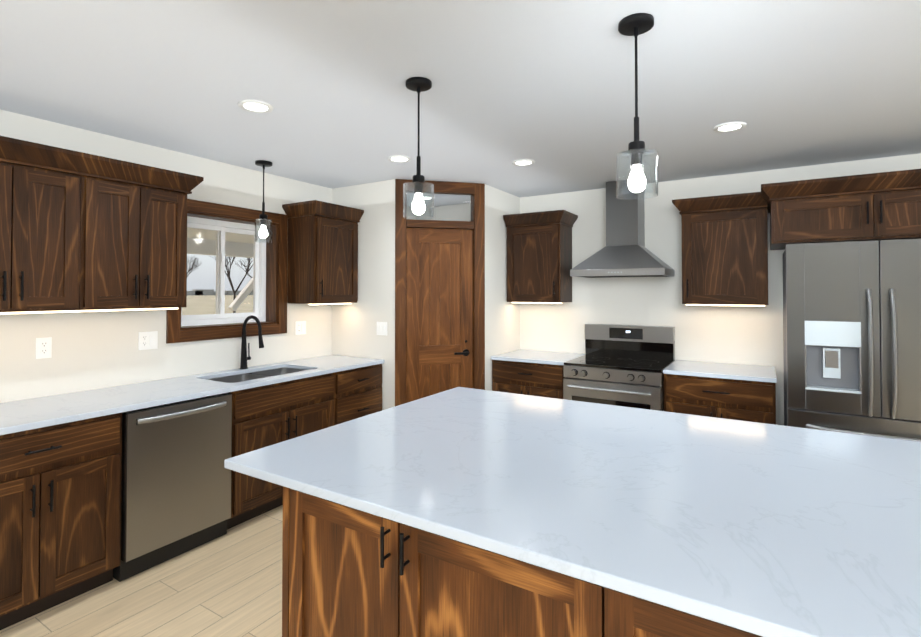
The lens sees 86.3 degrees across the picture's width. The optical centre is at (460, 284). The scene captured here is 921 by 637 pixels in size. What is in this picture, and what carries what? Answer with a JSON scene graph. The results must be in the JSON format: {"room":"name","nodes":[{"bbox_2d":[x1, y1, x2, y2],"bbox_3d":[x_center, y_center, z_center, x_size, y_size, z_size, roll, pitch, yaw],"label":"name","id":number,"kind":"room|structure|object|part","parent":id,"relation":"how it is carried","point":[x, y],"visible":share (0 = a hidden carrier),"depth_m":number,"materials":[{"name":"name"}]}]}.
{"room":"kitchen","nodes":[
{"label":"kitchen","id":0,"kind":"room"},
{"bbox_2d":[0,505,282,636],"bbox_3d":[0.351,1.555,0.439,7.350,0.100,8.300,-1,-1,32],"label":"floor","id":1,"kind":"structure","parent":0,"point":[229,584],"depth_m":2.39,"materials":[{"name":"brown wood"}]},
{"bbox_2d":[0,413,121,629],"bbox_3d":[-2.183,1.090,2.348,0.625,0.880,0.754,-1,-1,32],"label":"base cabinet","id":2,"kind":"object","parent":1,"relation":"on","point":[60,513],"visible":1,"depth_m":2.26,"materials":[{"name":"brown wood"}]},
{"bbox_2d":[0,355,383,434],"bbox_3d":[-1.933,0.640,2.756,0.636,0.030,3.847,-1,-1,32],"label":"countertop","id":3,"kind":"structure","parent":2,"relation":"on","point":[28,414],"depth_m":2.79,"materials":[{"name":"stone"}]},
{"bbox_2d":[239,315,263,368],"bbox_3d":[-1.552,0.434,3.686,0.258,0.406,0.085,-1,-1,32],"label":"faucet","id":4,"kind":"object","parent":3,"relation":"on","point":[243,361],"visible":1,"depth_m":3.71,"materials":[{"name":"black metal"}]},
{"bbox_2d":[207,368,305,382],"bbox_3d":[-1.447,0.775,3.557,0.470,0.215,0.795,-1,-1,32],"label":"sink","id":5,"kind":"object","parent":3,"relation":"in","point":[253,375],"visible":0.04,"depth_m":3.67,"materials":[{"name":"silver metal"}]},
{"bbox_2d":[113,393,231,581],"bbox_3d":[-1.802,1.099,2.911,0.675,0.875,0.594,-1,-1,32],"label":"dishwasher","id":6,"kind":"object","parent":1,"relation":"on","point":[175,487],"visible":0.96,"depth_m":2.71,"materials":[{"name":"silver metal"}]},
{"bbox_2d":[227,370,333,528],"bbox_3d":[-1.429,1.108,3.539,0.660,0.881,0.855,-1,-1,32],"label":"base cabinet","id":7,"kind":"object","parent":1,"relation":"on","point":[267,415],"visible":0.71,"depth_m":3.26,"materials":[{"name":"brown wood"}]},
{"bbox_2d":[334,364,381,424],"bbox_3d":[-1.058,1.117,4.141,0.660,0.881,0.556,-1,-1,32],"label":"base cabinet","id":8,"kind":"object","parent":1,"relation":"on","point":[357,392],"visible":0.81,"depth_m":3.95,"materials":[{"name":"brown wood"}]},
{"bbox_2d":[282,486,761,636],"bbox_3d":[0.734,1.080,1.631,2.160,0.881,1.540,-1,-1,32],"label":"kitchen island","id":9,"kind":"object","parent":1,"relation":"on","point":[347,571],"visible":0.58,"depth_m":1.29,"materials":[{"name":"brown wood"}]},
{"bbox_2d":[224,387,920,636],"bbox_3d":[0.639,0.625,1.717,2.485,0.030,1.545,-1,-1,32],"label":"island countertop","id":10,"kind":"structure","parent":9,"relation":"on","point":[765,529],"depth_m":1.40,"materials":[{"name":"stone"}]},
{"bbox_2d":[492,360,564,398],"bbox_3d":[0.726,1.122,4.516,0.692,0.881,0.660,-1,-1,32],"label":"base cabinet","id":11,"kind":"object","parent":1,"relation":"on","point":[536,379],"visible":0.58,"depth_m":4.26,"materials":[{"name":"brown wood"}]},
{"bbox_2d":[491,349,584,364],"bbox_3d":[0.734,0.666,4.536,0.694,0.030,0.636,-1,-1,32],"label":"countertop","id":12,"kind":"structure","parent":11,"relation":"on","point":[542,357],"depth_m":4.43,"materials":[{"name":"stone"}]},
{"bbox_2d":[563,324,674,410],"bbox_3d":[1.323,0.944,4.094,0.760,1.168,0.751,-1,-1,32],"label":"range","id":13,"kind":"object","parent":1,"relation":"on","point":[622,365],"visible":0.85,"depth_m":4.00,"materials":[{"name":"silver metal"}]},
{"bbox_2d":[664,374,775,424],"bbox_3d":[1.979,1.111,3.745,0.710,0.881,0.660,-1,-1,32],"label":"base cabinet","id":14,"kind":"object","parent":1,"relation":"on","point":[746,400],"visible":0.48,"depth_m":3.48,"materials":[{"name":"brown wood"}]},
{"bbox_2d":[663,360,776,382],"bbox_3d":[1.989,0.655,3.763,0.717,0.030,0.636,-1,-1,32],"label":"countertop","id":15,"kind":"structure","parent":14,"relation":"on","point":[760,373],"depth_m":3.64,"materials":[{"name":"stone"}]},
{"bbox_2d":[783,239,920,441],"bbox_3d":[2.650,0.639,3.181,0.914,1.788,0.878,-1,-1,32],"label":"refrigerator","id":16,"kind":"object","parent":1,"relation":"on","point":[852,335],"visible":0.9,"depth_m":2.94,"materials":[{"name":"grey metal"}]},
{"bbox_2d":[0,109,416,402],"bbox_3d":[-2.654,0.303,2.396,0.200,2.460,8.150,-1,-1,32],"label":"wall","id":17,"kind":"structure","parent":0,"point":[94,350],"depth_m":3.13,"materials":[{"name":"white paint"}]},
{"bbox_2d":[36,337,51,358],"bbox_3d":[-2.321,0.353,2.736,0.009,0.115,0.070,-1,-1,32],"label":"electrical outlet","id":18,"kind":"object","parent":17,"relation":"attached to","point":[43,347],"visible":1,"depth_m":2.73,"materials":[{"name":"white plastic"}]},
{"bbox_2d":[0,152,103,314],"bbox_3d":[-2.302,-0.240,2.451,0.340,0.750,0.718,-1,-1,32],"label":"upper cabinet","id":19,"kind":"object","parent":17,"relation":"attached to","point":[82,232],"depth_m":2.49,"materials":[{"name":"brown wood"}]},
{"bbox_2d":[100,172,191,311],"bbox_3d":[-2.023,-0.234,2.904,0.340,0.750,0.643,-1,-1,32],"label":"upper cabinet","id":20,"kind":"object","parent":17,"relation":"attached to","point":[145,220],"depth_m":2.86,"materials":[{"name":"brown wood"}]},
{"bbox_2d":[138,331,157,349],"bbox_3d":[-2.034,0.365,3.200,0.011,0.115,0.116,-1,-1,32],"label":"electrical outlet","id":21,"kind":"object","parent":17,"relation":"attached to","point":[147,340],"visible":1,"depth_m":3.20,"materials":[{"name":"white plastic"}]},
{"bbox_2d":[166,199,287,343],"bbox_3d":[-1.799,-0.094,3.767,0.214,0.993,0.970,-1,-1,32],"label":"sliding window","id":22,"kind":"structure","parent":17,"relation":"in","point":[220,228],"depth_m":3.85,"materials":[{"name":"white plastic"}]},
{"bbox_2d":[295,321,305,334],"bbox_3d":[-1.384,0.376,4.255,0.011,0.115,0.116,-1,-1,32],"label":"electrical outlet","id":23,"kind":"object","parent":17,"relation":"attached to","point":[300,327],"visible":1,"depth_m":4.25,"materials":[{"name":"white plastic"}]},
{"bbox_2d":[282,200,363,304],"bbox_3d":[-1.174,-0.246,4.229,0.396,0.837,0.559,-1,-1,32],"label":"upper cabinet","id":24,"kind":"object","parent":17,"relation":"attached to","point":[322,253],"visible":1,"depth_m":4.09,"materials":[{"name":"brown wood"}]},
{"bbox_2d":[332,179,394,409],"bbox_3d":[-0.849,0.333,4.420,0.750,2.460,0.110,-1,-1,32],"label":"wall","id":25,"kind":"structure","parent":0,"point":[354,329],"depth_m":4.31,"materials":[{"name":"white paint"}]},
{"bbox_2d":[377,322,386,335],"bbox_3d":[-0.681,0.381,4.244,0.116,0.115,0.011,-1,-1,32],"label":"light switch","id":26,"kind":"object","parent":25,"relation":"attached to","point":[381,328],"visible":1,"depth_m":4.24,"materials":[{"name":"white plastic"}]},
{"bbox_2d":[0,0,920,207],"bbox_3d":[0.351,-1.005,0.476,7.350,0.100,8.300,-1,-1,32],"label":"ceiling","id":27,"kind":"structure","parent":0,"point":[547,87],"depth_m":2.26,"materials":[{"name":"grey paint"}]},
{"bbox_2d":[238,100,272,112],"bbox_3d":[-1.060,-0.919,2.542,0.172,0.009,0.172,-1,-1,32],"label":"recessed light","id":28,"kind":"object","parent":27,"relation":"in","point":[255,106],"visible":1,"depth_m":2.54,"materials":[{"name":"white plastic"}]},
{"bbox_2d":[255,160,271,242],"bbox_3d":[-1.460,-0.610,3.642,0.120,0.594,0.120,-1,-1,32],"label":"light","id":29,"kind":"object","parent":27,"relation":"hanging from","point":[263,232],"visible":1,"depth_m":3.62,"materials":[{"name":"black metal"}]},
{"bbox_3d":[-1.460,-0.396,3.639,0.118,0.165,0.118,-1,-1,32],"label":"lamp shade","id":30,"kind":"part","parent":29,"relation":"part of","materials":[{"name":"clear glass"}]},
{"bbox_2d":[387,155,410,162],"bbox_3d":[-0.441,-0.904,3.547,0.172,0.009,0.172,-1,-1,32],"label":"recessed light","id":31,"kind":"object","parent":27,"relation":"in","point":[399,159],"visible":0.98,"depth_m":3.54,"materials":[{"name":"white plastic"}]},
{"bbox_2d":[403,77,433,219],"bbox_3d":[-0.192,-0.617,2.250,0.140,0.622,0.140,-1,-1,32],"label":"pendant light","id":32,"kind":"object","parent":27,"relation":"hanging from","point":[418,85],"visible":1,"depth_m":2.23,"materials":[{"name":"black metal"}]},
{"bbox_3d":[-0.192,-0.381,2.246,0.140,0.150,0.140,-1,-1,32],"label":"lamp shade","id":33,"kind":"part","parent":32,"relation":"part of","materials":[{"name":"clear glass"}]},
{"bbox_2d":[512,159,534,165],"bbox_3d":[0.466,-0.903,3.646,0.172,0.009,0.172,-1,-1,32],"label":"recessed light","id":34,"kind":"object","parent":27,"relation":"in","point":[524,162],"visible":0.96,"depth_m":3.64,"materials":[{"name":"white plastic"}]},
{"bbox_2d":[616,13,657,199],"bbox_3d":[0.625,-0.624,1.746,0.140,0.622,0.140,-1,-1,32],"label":"pendant light","id":35,"kind":"object","parent":27,"relation":"hanging from","point":[635,25],"visible":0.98,"depth_m":1.73,"materials":[{"name":"black metal"}]},
{"bbox_3d":[0.625,-0.388,1.743,0.140,0.150,0.140,-1,-1,32],"label":"lamp shade","id":36,"kind":"part","parent":35,"relation":"part of","materials":[{"name":"clear glass"}]},
{"bbox_2d":[713,122,746,132],"bbox_3d":[1.568,-0.914,2.861,0.172,0.009,0.172,-1,-1,32],"label":"recessed light","id":37,"kind":"object","parent":27,"relation":"in","point":[729,127],"visible":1,"depth_m":2.85,"materials":[{"name":"white plastic"}]},
{"bbox_2d":[485,184,519,390],"bbox_3d":[0.362,0.337,4.708,0.110,2.460,0.750,-1,-1,32],"label":"wall","id":38,"kind":"structure","parent":0,"point":[502,325],"depth_m":4.59,"materials":[{"name":"white paint"}]},
{"bbox_2d":[417,153,920,425],"bbox_3d":[2.573,0.325,3.874,7.150,2.460,0.150,-1,-1,32],"label":"wall","id":39,"kind":"structure","parent":0,"point":[750,335],"depth_m":4.26,"materials":[{"name":"white paint"}]},
{"bbox_2d":[503,210,577,303],"bbox_3d":[0.763,-0.240,4.671,0.597,0.837,0.396,-1,-1,32],"label":"upper cabinet","id":40,"kind":"object","parent":39,"relation":"attached to","point":[539,256],"visible":1,"depth_m":4.56,"materials":[{"name":"brown wood"}]},
{"bbox_2d":[570,179,674,277],"bbox_3d":[1.391,-0.482,4.224,0.758,0.828,0.502,-1,-1,32],"label":"range hood","id":41,"kind":"object","parent":39,"relation":"attached to","point":[624,252],"visible":0.94,"depth_m":4.17,"materials":[{"name":"silver metal"}]},
{"bbox_2d":[672,192,767,306],"bbox_3d":[2.049,-0.251,3.879,0.641,0.837,0.396,-1,-1,32],"label":"upper cabinet","id":42,"kind":"object","parent":39,"relation":"attached to","point":[724,250],"visible":0.98,"depth_m":3.74,"materials":[{"name":"brown wood"}]},
{"bbox_2d":[761,169,920,249],"bbox_3d":[2.719,-0.479,3.299,1.193,0.399,0.686,-1,-1,32],"label":"upper cabinet","id":43,"kind":"object","parent":39,"relation":"attached to","point":[875,206],"visible":1,"depth_m":3.12,"materials":[{"name":"brown wood"}]},
{"bbox_3d":[-0.186,0.332,4.322,0.638,2.460,0.638,-1,-1,32],"label":"wall","id":44,"kind":"structure","parent":0,"visible":0},
{"bbox_2d":[406,228,472,402],"bbox_3d":[-0.181,0.530,4.277,0.600,2.038,0.087,0,-1,-13],"label":"pantry door","id":45,"kind":"structure","parent":44,"relation":"in","point":[439,310],"depth_m":4.29,"materials":[{"name":"brown wood"}]},
{"bbox_2d":[395,179,484,405],"bbox_3d":[-0.184,0.333,4.312,0.790,2.457,0.128,0,-1,-13],"label":"door frame","id":46,"kind":"structure","parent":44,"relation":"attached to","point":[476,223],"depth_m":4.29,"materials":[{"name":"brown wood"}]},
{"bbox_2d":[408,191,471,220],"bbox_3d":[-0.185,-0.683,4.330,0.594,0.252,0.005,0,-1,-13],"label":"window","id":47,"kind":"structure","parent":44,"relation":"in","point":[440,205],"depth_m":4.34,"materials":[{"name":"clear glass"}]},
{"label":"outside","id":48,"kind":"structure","parent":0,"visible":0},
{"bbox_2d":[181,295,252,326],"bbox_3d":[-170.890,3.718,110.589,399.790,0.100,600.000,-1,-1,32],"label":"ground","id":49,"kind":"structure","parent":48,"point":[194,306],"depth_m":72.89,"materials":[{"name":"beige soil"}]},
{"bbox_2d":[187,256,201,276],"bbox_3d":[-34.508,-0.503,63.118,4.705,6.951,3.965,-1,-1,32],"label":"tree","id":50,"kind":"object","parent":49,"relation":"on","point":[190,268],"depth_m":62.83,"materials":[{"name":"grey plant"}]},
{"bbox_2d":[187,289,252,295],"bbox_3d":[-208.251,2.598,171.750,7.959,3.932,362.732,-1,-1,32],"label":"building","id":51,"kind":"structure","parent":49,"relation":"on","point":[203,291],"depth_m":273.27,"materials":[{"name":"grey"}]},
{"bbox_2d":[187,216,253,310],"bbox_3d":[-2.558,0.655,6.942,4.390,2.990,18.000,-1,-1,32],"label":"porch","id":52,"kind":"object","parent":49,"relation":"on","point":[210,247],"depth_m":8.18,"materials":[{"name":"white paint"}]},
{"bbox_2d":[207,255,252,312],"bbox_3d":[-14.954,-0.377,33.751,4.370,5.839,4.867,-1,-1,32],"label":"tree","id":53,"kind":"object","parent":49,"relation":"on","point":[229,278],"depth_m":33.42,"materials":[{"name":"grey plant"}]},
{"bbox_2d":[235,258,251,277],"bbox_3d":[-15.866,-0.197,39.944,4.242,5.661,4.153,-1,-1,32],"label":"tree","id":54,"kind":"object","parent":49,"relation":"on","point":[244,266],"depth_m":39.15,"materials":[{"name":"grey plant"}]}
]}

